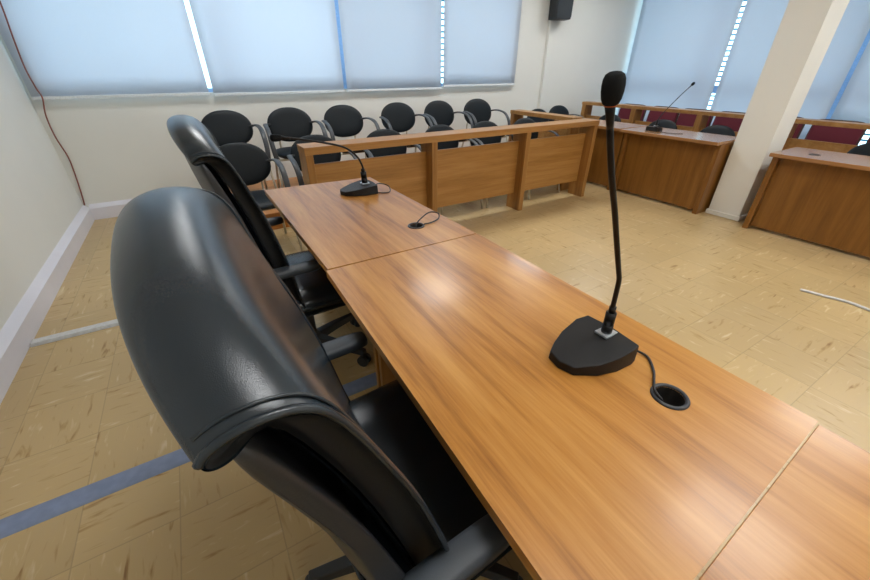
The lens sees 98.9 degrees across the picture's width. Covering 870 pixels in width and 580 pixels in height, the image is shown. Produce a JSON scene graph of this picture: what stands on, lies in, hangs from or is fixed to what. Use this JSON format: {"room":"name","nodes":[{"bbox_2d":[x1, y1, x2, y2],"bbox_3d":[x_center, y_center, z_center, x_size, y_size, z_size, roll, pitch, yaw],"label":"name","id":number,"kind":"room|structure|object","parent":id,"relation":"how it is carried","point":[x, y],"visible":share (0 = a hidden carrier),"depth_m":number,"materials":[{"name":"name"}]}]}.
{"room":"courtroom","nodes":[
{"label":"courtroom","id":0,"kind":"room"},
{"bbox_2d":[0,40,81,330],"bbox_3d":[-1.209,0.138,-0.291,0.150,2.700,9.105,-17,35,-26],"label":"wall","id":1,"kind":"structure","parent":0,"point":[39,200],"depth_m":2.72,"materials":[{"name":"white paint"}]},
{"bbox_2d":[0,1,84,204],"bbox_3d":[-3.402,-1.925,3.043,0.173,2.531,0.060,7,32,12],"label":"wire","id":2,"kind":"object","parent":1,"relation":"attached to","point":[0,1],"visible":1,"depth_m":3.18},
{"bbox_2d":[0,205,94,404],"bbox_3d":[-1.125,1.208,0.406,0.045,0.150,9.105,-17,35,-26],"label":"baseboard","id":3,"kind":"structure","parent":1,"relation":"attached to","point":[22,326],"depth_m":2.27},
{"bbox_2d":[0,0,641,206],"bbox_3d":[-0.065,-2.988,4.952,8.435,2.700,0.250,-17,35,-26],"label":"wall","id":4,"kind":"structure","parent":0,"point":[117,149],"depth_m":4.47,"materials":[{"name":"white paint"}]},
{"bbox_2d":[0,0,209,99],"bbox_3d":[-2.872,-2.470,3.097,1.347,1.543,0.056,-17,35,-26],"label":"roller blind","id":5,"kind":"object","parent":4,"relation":"attached to","point":[69,49],"visible":0.99,"depth_m":3.27,"materials":[{"name":"fabric"}]},
{"bbox_2d":[89,199,131,219],"bbox_3d":[-3.086,-0.897,3.935,0.859,0.150,0.045,-17,35,-26],"label":"baseboard","id":6,"kind":"structure","parent":4,"relation":"attached to","point":[111,209],"depth_m":3.79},
{"bbox_2d":[189,0,344,95],"bbox_3d":[-1.670,-2.839,3.725,1.383,1.553,0.056,-17,35,-26],"label":"roller blind","id":7,"kind":"object","parent":4,"relation":"attached to","point":[249,47],"visible":1,"depth_m":3.87,"materials":[{"name":"fabric"}]},
{"bbox_2d":[230,176,303,229],"bbox_3d":[-0.615,-1.303,4.606,3.660,0.160,1.265,-17,35,-26],"label":"platform","id":8,"kind":"object","parent":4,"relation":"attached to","point":[293,181],"depth_m":4.17,"materials":[{"name":"brown wood"}]},
{"bbox_2d":[201,110,276,189],"bbox_3d":[-1.909,-1.267,3.596,0.569,0.819,0.531,-18,35,-27],"label":"armchair","id":9,"kind":"object","parent":8,"relation":"on","point":[227,126],"visible":0.37,"depth_m":3.59,"materials":[{"name":"fabric"}]},
{"bbox_2d":[263,107,327,187],"bbox_3d":[-1.410,-1.422,3.855,0.569,0.819,0.531,-16,34,-25],"label":"armchair","id":10,"kind":"object","parent":8,"relation":"on","point":[285,121],"visible":0.64,"depth_m":3.83,"materials":[{"name":"fabric"}]},
{"bbox_2d":[321,105,379,157],"bbox_3d":[-0.908,-1.578,4.117,0.569,0.819,0.531,-18,35,-27],"label":"armchair","id":11,"kind":"object","parent":8,"relation":"on","point":[339,120],"visible":0.54,"depth_m":4.10,"materials":[{"name":"black fabric"},{"name":"dark gray metal"},{"name":"plastic"}]},
{"bbox_2d":[379,102,432,151],"bbox_3d":[-0.337,-1.755,4.414,0.569,0.819,0.531,-17,35,-26],"label":"armchair","id":12,"kind":"object","parent":8,"relation":"on","point":[397,116],"visible":0.51,"depth_m":4.40,"materials":[{"name":"black fabric"},{"name":"dark gray metal"},{"name":"plastic"}]},
{"bbox_2d":[424,100,473,145],"bbox_3d":[0.157,-1.908,4.671,0.569,0.819,0.531,-18,35,-28],"label":"armchair","id":13,"kind":"object","parent":8,"relation":"on","point":[440,112],"visible":0.38,"depth_m":4.65,"materials":[{"name":"fabric"}]},
{"bbox_2d":[461,99,510,146],"bbox_3d":[0.661,-2.065,4.934,0.569,0.819,0.531,-17,35,-25],"label":"armchair","id":14,"kind":"object","parent":8,"relation":"on","point":[479,110],"visible":0.53,"depth_m":4.91,"materials":[{"name":"plastic"}]},
{"bbox_2d":[334,0,345,88],"bbox_3d":[-1.643,-2.902,3.924,1.265,1.395,0.080,-17,35,-26],"label":"window","id":15,"kind":"structure","parent":4,"relation":"in","point":[335,1],"depth_m":4.29,"materials":[{"name":"glass"}]},
{"bbox_2d":[337,0,346,88],"bbox_3d":[-0.635,-3.221,4.460,1.105,1.395,0.102,-17,35,-26],"label":"window","id":16,"kind":"structure","parent":4,"relation":"in","point":[337,0],"depth_m":4.29,"materials":[{"name":"glass"}]},
{"bbox_2d":[338,0,441,91],"bbox_3d":[-0.482,-3.208,4.343,1.315,1.553,0.056,-17,35,-26],"label":"roller blind","id":17,"kind":"object","parent":4,"relation":"attached to","point":[389,45],"visible":1,"depth_m":4.47,"materials":[{"name":"fabric"}]},
{"bbox_2d":[441,0,443,85],"bbox_3d":[0.449,-3.558,5.024,1.430,1.395,0.102,-17,35,-26],"label":"window","id":18,"kind":"structure","parent":4,"relation":"in","point":[442,0],"depth_m":4.96,"materials":[{"name":"glass"}]},
{"bbox_2d":[443,0,521,86],"bbox_3d":[0.652,-3.571,4.927,1.262,1.528,0.056,-17,35,-26],"label":"roller blind","id":19,"kind":"object","parent":4,"relation":"attached to","point":[481,37],"visible":1,"depth_m":5.04,"materials":[{"name":"fabric"}]},
{"bbox_2d":[548,0,573,20],"bbox_3d":[1.801,-4.102,5.317,0.297,0.400,0.261,-9,32,-14],"label":"wall speaker","id":20,"kind":"object","parent":4,"relation":"attached to","point":[559,10],"visible":1,"depth_m":5.27,"materials":[{"name":"black plastic"}]},
{"bbox_2d":[557,0,573,16],"bbox_3d":[1.838,-4.042,5.211,0.236,0.355,0.006,-9,32,-14],"label":"grille","id":21,"kind":"object","parent":20,"relation":"attached to","point":[565,7],"depth_m":5.25,"materials":[{"name":"black plastic"}]},
{"bbox_2d":[0,181,869,579],"bbox_3d":[2.321,0.230,2.289,8.435,0.100,9.455,-17,35,-26],"label":"floor","id":22,"kind":"structure","parent":0,"point":[77,412],"depth_m":1.91,"materials":[{"name":"tile"}]},
{"bbox_2d":[30,319,118,346],"bbox_3d":[-1.696,0.125,2.350,1.275,0.018,0.068,-17,35,-26],"label":"cover","id":23,"kind":"object","parent":22,"relation":"on","point":[108,324],"visible":0.44,"depth_m":2.13,"materials":[{"name":"white plastic"}]},
{"bbox_2d":[0,372,376,538],"bbox_3d":[-0.776,0.586,1.588,1.905,0.008,0.085,-17,35,-26],"label":"cover","id":24,"kind":"object","parent":22,"relation":"on","point":[27,518],"visible":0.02,"depth_m":1.35,"materials":[{"name":"grey metal"}]},
{"bbox_2d":[220,143,303,250],"bbox_3d":[-1.458,-0.707,2.968,0.569,0.819,0.531,-17,35,-26],"label":"armchair","id":25,"kind":"object","parent":22,"relation":"on","point":[250,161],"visible":0.34,"depth_m":2.98,"materials":[{"name":"fabric"}]},
{"bbox_2d":[167,115,370,366],"bbox_3d":[-0.652,-0.170,1.717,0.646,1.173,0.660,-18,35,-28],"label":"chair","id":26,"kind":"object","parent":22,"relation":"on","point":[302,274],"visible":0.66,"depth_m":1.37,"materials":[{"name":"black leather"}]},
{"bbox_2d":[167,115,271,266],"bbox_3d":[-0.805,-0.307,1.518,0.281,0.741,0.570,-18,35,-28],"label":"backrest","id":27,"kind":"object","parent":26,"relation":"on","point":[200,148],"depth_m":1.23,"materials":[{"name":"black leather"}]},
{"bbox_2d":[110,186,523,579],"bbox_3d":[-0.079,0.338,0.864,0.682,1.173,0.661,-19,36,-28],"label":"chair","id":28,"kind":"object","parent":22,"relation":"on","point":[228,358],"visible":0.95,"depth_m":0.39,"materials":[{"name":"black leather"}]},
{"bbox_2d":[287,134,356,185],"bbox_3d":[-0.960,-0.921,3.328,0.569,0.819,0.531,-18,35,-28],"label":"armchair","id":29,"kind":"object","parent":22,"relation":"on","point":[294,158],"visible":0.3,"depth_m":3.27,"materials":[{"name":"fabric"}]},
{"bbox_2d":[265,177,475,387],"bbox_3d":[-0.381,-0.066,1.951,0.616,0.754,1.095,-17,35,-26],"label":"meeting table","id":30,"kind":"object","parent":22,"relation":"on","point":[338,230],"visible":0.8,"depth_m":1.59,"materials":[{"name":"brown wood"}]},
{"bbox_2d":[270,134,390,195],"bbox_3d":[-0.497,-0.625,1.849,0.549,0.318,0.170,-17,35,-26],"label":"gooseneck microphone","id":31,"kind":"object","parent":30,"relation":"on","point":[363,187],"visible":1,"depth_m":1.93,"materials":[{"name":"plastic"}]},
{"bbox_2d":[360,168,367,182],"bbox_3d":[-0.375,-0.603,1.963,0.035,0.076,0.032,-17,35,-26],"label":"socket","id":32,"kind":"object","parent":31,"relation":"attached to","point":[363,173],"depth_m":1.95,"materials":[{"name":"black plastic"}]},
{"bbox_2d":[410,224,421,227],"bbox_3d":[-0.079,-0.239,1.583,0.055,0.069,0.055,-17,35,-26],"label":"cable grommet","id":33,"kind":"object","parent":30,"relation":"on","point":[411,225],"depth_m":1.59,"materials":[{"name":"black plastic"}]},
{"bbox_2d":[415,211,439,227],"bbox_3d":[-0.029,-0.283,1.608,0.060,0.079,0.135,18,35,27],"label":"loose cable","id":34,"kind":"object","parent":30,"relation":"in","point":[430,211],"visible":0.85,"depth_m":1.60,"materials":[{"name":"rubber"}]},
{"bbox_2d":[364,129,420,157],"bbox_3d":[-0.387,-1.099,3.626,0.569,0.819,0.531,-17,35,-25],"label":"armchair","id":35,"kind":"object","parent":22,"relation":"on","point":[377,152],"visible":0.2,"depth_m":3.60,"materials":[{"name":"fabric"}]},
{"bbox_2d":[297,118,599,211],"bbox_3d":[0.380,-1.107,3.619,3.178,0.835,0.208,-17,35,-26],"label":"wooden rail","id":36,"kind":"object","parent":22,"relation":"on","point":[434,178],"visible":0.84,"depth_m":3.55,"materials":[{"name":"brown wood"}]},
{"bbox_2d":[426,124,482,214],"bbox_3d":[0.165,-1.270,3.913,0.569,0.819,0.531,-18,35,-27],"label":"armchair","id":37,"kind":"object","parent":22,"relation":"on","point":[446,144],"visible":0.13,"depth_m":3.91,"materials":[{"name":"black fabric"},{"name":"dark gray metal"},{"name":"plastic"}]},
{"bbox_2d":[470,121,523,207],"bbox_3d":[0.669,-1.427,4.176,0.569,0.819,0.531,-17,35,-26],"label":"armchair","id":38,"kind":"object","parent":22,"relation":"on","point":[494,139],"visible":0.12,"depth_m":4.15,"materials":[{"name":"fabric"}]},
{"bbox_2d":[511,118,559,199],"bbox_3d":[1.182,-1.586,4.443,0.569,0.819,0.531,-19,36,-29],"label":"armchair","id":39,"kind":"object","parent":22,"relation":"on","point":[534,135],"visible":0.09,"depth_m":4.41,"materials":[{"name":"fabric"}]},
{"bbox_2d":[527,109,553,122],"bbox_3d":[1.601,-2.171,5.424,0.569,0.819,0.531,-17,35,-26],"label":"armchair","id":40,"kind":"object","parent":22,"relation":"on","point":[535,119],"visible":0.11,"depth_m":5.40,"materials":[{"name":"fabric"}]},
{"bbox_2d":[508,109,581,190],"bbox_3d":[1.367,-1.852,4.864,0.188,0.838,1.058,-17,35,-26],"label":"wooden rail","id":41,"kind":"object","parent":22,"relation":"on","point":[515,114],"visible":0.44,"depth_m":4.63,"materials":[{"name":"brown wood"}]},
{"bbox_2d":[549,105,583,120],"bbox_3d":[2.065,-2.471,5.927,0.569,0.819,0.531,-15,34,-24],"label":"armchair","id":42,"kind":"object","parent":22,"relation":"on","point":[558,109],"visible":0.12,"depth_m":5.90,"materials":[{"name":"fabric"}]},
{"bbox_2d":[326,234,817,579],"bbox_3d":[0.181,0.419,1.139,0.638,0.754,1.098,-17,35,-26],"label":"meeting table","id":43,"kind":"object","parent":22,"relation":"on","point":[601,477],"visible":0.98,"depth_m":0.70,"materials":[{"name":"brown wood"}]},
{"bbox_2d":[549,71,662,400],"bbox_3d":[0.379,-0.067,0.721,0.241,0.617,0.204,9,32,15],"label":"gooseneck microphone","id":44,"kind":"object","parent":43,"relation":"on","point":[588,346],"visible":0.97,"depth_m":0.81,"materials":[{"name":"plastic"}]},
{"bbox_2d":[601,306,616,334],"bbox_3d":[0.396,0.068,0.844,0.025,0.074,0.024,-17,35,-26],"label":"socket","id":45,"kind":"object","parent":44,"relation":"attached to","point":[607,326],"depth_m":0.84,"materials":[{"name":"black plastic"}]},
{"bbox_2d":[656,387,684,405],"bbox_3d":[0.474,0.246,0.770,0.055,0.069,0.055,-17,35,-26],"label":"cable grommet","id":46,"kind":"object","parent":43,"relation":"on","point":[672,396],"depth_m":0.77,"materials":[{"name":"black plastic"}]},
{"bbox_2d":[554,118,647,189],"bbox_3d":[2.091,-1.827,4.934,0.540,0.725,1.000,-17,35,-26],"label":"office desk","id":47,"kind":"object","parent":22,"relation":"on","point":[598,169],"visible":0.15,"depth_m":4.67,"materials":[{"name":"brown wood"}]},
{"bbox_2d":[599,115,620,121],"bbox_3d":[2.388,-2.175,5.494,0.488,0.753,0.523,-17,35,-26],"label":"armchair","id":48,"kind":"object","parent":22,"relation":"on","point":[617,118],"visible":0.02,"depth_m":5.34,"materials":[{"name":"fabric"}]},
{"bbox_2d":[618,103,646,120],"bbox_3d":[3.082,-2.646,6.220,0.513,0.815,0.480,-17,35,-26],"label":"chair","id":49,"kind":"object","parent":22,"relation":"on","point":[624,113],"visible":0.08,"depth_m":6.20,"materials":[{"name":"fabric"}]},
{"bbox_2d":[648,119,676,128],"bbox_3d":[2.802,-1.824,4.906,0.488,0.753,0.523,-17,35,-26],"label":"armchair","id":50,"kind":"object","parent":22,"relation":"on","point":[663,123],"visible":0.02,"depth_m":4.80,"materials":[{"name":"fabric"}]},
{"bbox_2d":[646,106,679,123],"bbox_3d":[3.356,-2.413,5.831,0.513,0.815,0.480,-17,35,-26],"label":"chair","id":51,"kind":"object","parent":22,"relation":"on","point":[653,116],"visible":0.27,"depth_m":5.75,"materials":[{"name":"fabric"}]},
{"bbox_2d":[615,126,735,213],"bbox_3d":[2.623,-1.376,4.181,0.540,0.720,1.037,-17,35,-26],"label":"office desk","id":52,"kind":"object","parent":22,"relation":"on","point":[686,169],"visible":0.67,"depth_m":4.01,"materials":[{"name":"brown wood"}]},
{"bbox_2d":[645,82,694,133],"bbox_3d":[2.726,-1.997,4.064,0.644,0.467,0.378,-17,35,-26],"label":"gooseneck microphone","id":53,"kind":"object","parent":52,"relation":"on","point":[655,128],"visible":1,"depth_m":4.14,"materials":[{"name":"plastic"}]},
{"bbox_2d":[676,108,713,126],"bbox_3d":[3.605,-2.203,5.478,0.513,0.815,0.480,-17,35,-26],"label":"chair","id":54,"kind":"object","parent":22,"relation":"on","point":[683,119],"visible":0.16,"depth_m":5.46,"materials":[{"name":"fabric"}]},
{"bbox_2d":[700,125,734,135],"bbox_3d":[3.144,-1.535,4.421,0.488,0.753,0.523,-17,35,-26],"label":"armchair","id":55,"kind":"object","parent":22,"relation":"on","point":[714,129],"visible":0.05,"depth_m":4.32,"materials":[{"name":"fabric"}]},
{"bbox_2d":[581,101,869,152],"bbox_3d":[3.688,-1.734,4.655,0.188,0.850,4.614,-17,35,-26],"label":"wooden rail","id":56,"kind":"object","parent":22,"relation":"on","point":[702,117],"visible":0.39,"depth_m":4.53,"materials":[{"name":"brown wood"}]},
{"bbox_2d":[712,111,744,131],"bbox_3d":[3.864,-1.984,5.111,0.513,0.815,0.480,-17,35,-26],"label":"chair","id":57,"kind":"object","parent":22,"relation":"on","point":[734,124],"visible":0.14,"depth_m":5.05,"materials":[{"name":"fabric"}]},
{"bbox_2d":[698,425,869,579],"bbox_3d":[0.725,0.898,0.339,0.645,0.750,1.099,-17,35,-26],"label":"meeting table","id":58,"kind":"object","parent":22,"relation":"on","point":[813,522],"visible":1,"depth_m":0.54,"materials":[{"name":"brown wood"}]},
{"bbox_2d":[792,117,804,138],"bbox_3d":[4.139,-1.752,4.721,0.513,0.815,0.480,-17,35,-26],"label":"chair","id":59,"kind":"object","parent":22,"relation":"on","point":[800,127],"visible":0.03,"depth_m":4.52,"materials":[{"name":"fabric"}]},
{"bbox_2d":[742,147,869,256],"bbox_3d":[3.415,-0.698,3.064,0.540,0.699,1.172,-17,35,-26],"label":"office desk","id":60,"kind":"object","parent":22,"relation":"on","point":[822,197],"visible":1,"depth_m":3.12,"materials":[{"name":"brown wood"}]},
{"bbox_2d":[800,289,869,311],"bbox_3d":[2.753,0.127,2.349,0.052,0.018,0.688,-23,38,-33],"label":"cable","id":61,"kind":"object","parent":22,"relation":"on","point":[803,290],"visible":1,"depth_m":2.46,"materials":[{"name":"white plastic"}]},
{"bbox_2d":[805,119,865,144],"bbox_3d":[4.419,-1.516,4.325,0.513,0.815,0.480,-17,35,-26],"label":"chair","id":62,"kind":"object","parent":22,"relation":"on","point":[851,136],"visible":0.21,"depth_m":4.25,"materials":[{"name":"fabric"}]},
{"bbox_2d":[847,143,869,155],"bbox_3d":[3.849,-0.940,3.422,0.488,0.753,0.523,-17,35,-26],"label":"armchair","id":63,"kind":"object","parent":22,"relation":"on","point":[863,149],"visible":0.03,"depth_m":3.43,"materials":[{"name":"fabric"}]},
{"bbox_2d":[616,0,642,114],"bbox_3d":[5.803,-2.098,3.460,0.200,2.700,9.305,-17,35,-26],"label":"wall","id":64,"kind":"structure","parent":0,"point":[642,0],"depth_m":6.47,"materials":[{"name":"white paint"}]},
{"bbox_2d":[617,0,742,120],"bbox_3d":[3.811,-3.788,5.920,0.056,2.173,1.515,-17,35,-26],"label":"roller blind","id":65,"kind":"object","parent":64,"relation":"attached to","point":[678,44],"visible":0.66,"depth_m":5.87,"materials":[{"name":"fabric"}]},
{"bbox_2d":[706,0,869,118],"bbox_3d":[4.657,-3.185,5.039,0.102,2.050,1.635,-17,35,-26],"label":"window","id":66,"kind":"structure","parent":64,"relation":"in","point":[715,86],"depth_m":5.25,"materials":[{"name":"glass"}]},
{"bbox_2d":[710,0,869,138],"bbox_3d":[4.587,-3.132,4.821,0.056,2.173,1.380,-17,35,-26],"label":"roller blind","id":67,"kind":"object","parent":66,"relation":"attached to","point":[760,21],"visible":0.44,"depth_m":4.89,"materials":[{"name":"fabric"}]},
{"bbox_2d":[827,32,869,140],"bbox_3d":[5.492,-2.479,3.854,0.102,2.050,1.590,-17,35,-26],"label":"window","id":68,"kind":"structure","parent":64,"relation":"in","point":[868,36],"depth_m":4.54,"materials":[{"name":"glass"}]},
{"bbox_2d":[830,40,869,122],"bbox_3d":[5.356,-2.593,3.663,0.056,1.913,1.500,-17,35,-26],"label":"roller blind","id":69,"kind":"object","parent":68,"relation":"attached to","point":[854,103],"visible":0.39,"depth_m":4.43,"materials":[{"name":"fabric"}]},
{"bbox_2d":[705,0,849,220],"bbox_3d":[3.103,-1.961,3.230,0.353,2.700,0.318,-17,35,-26],"label":"wall column","id":70,"kind":"structure","parent":0,"point":[807,28],"depth_m":3.28,"materials":[{"name":"paint"}]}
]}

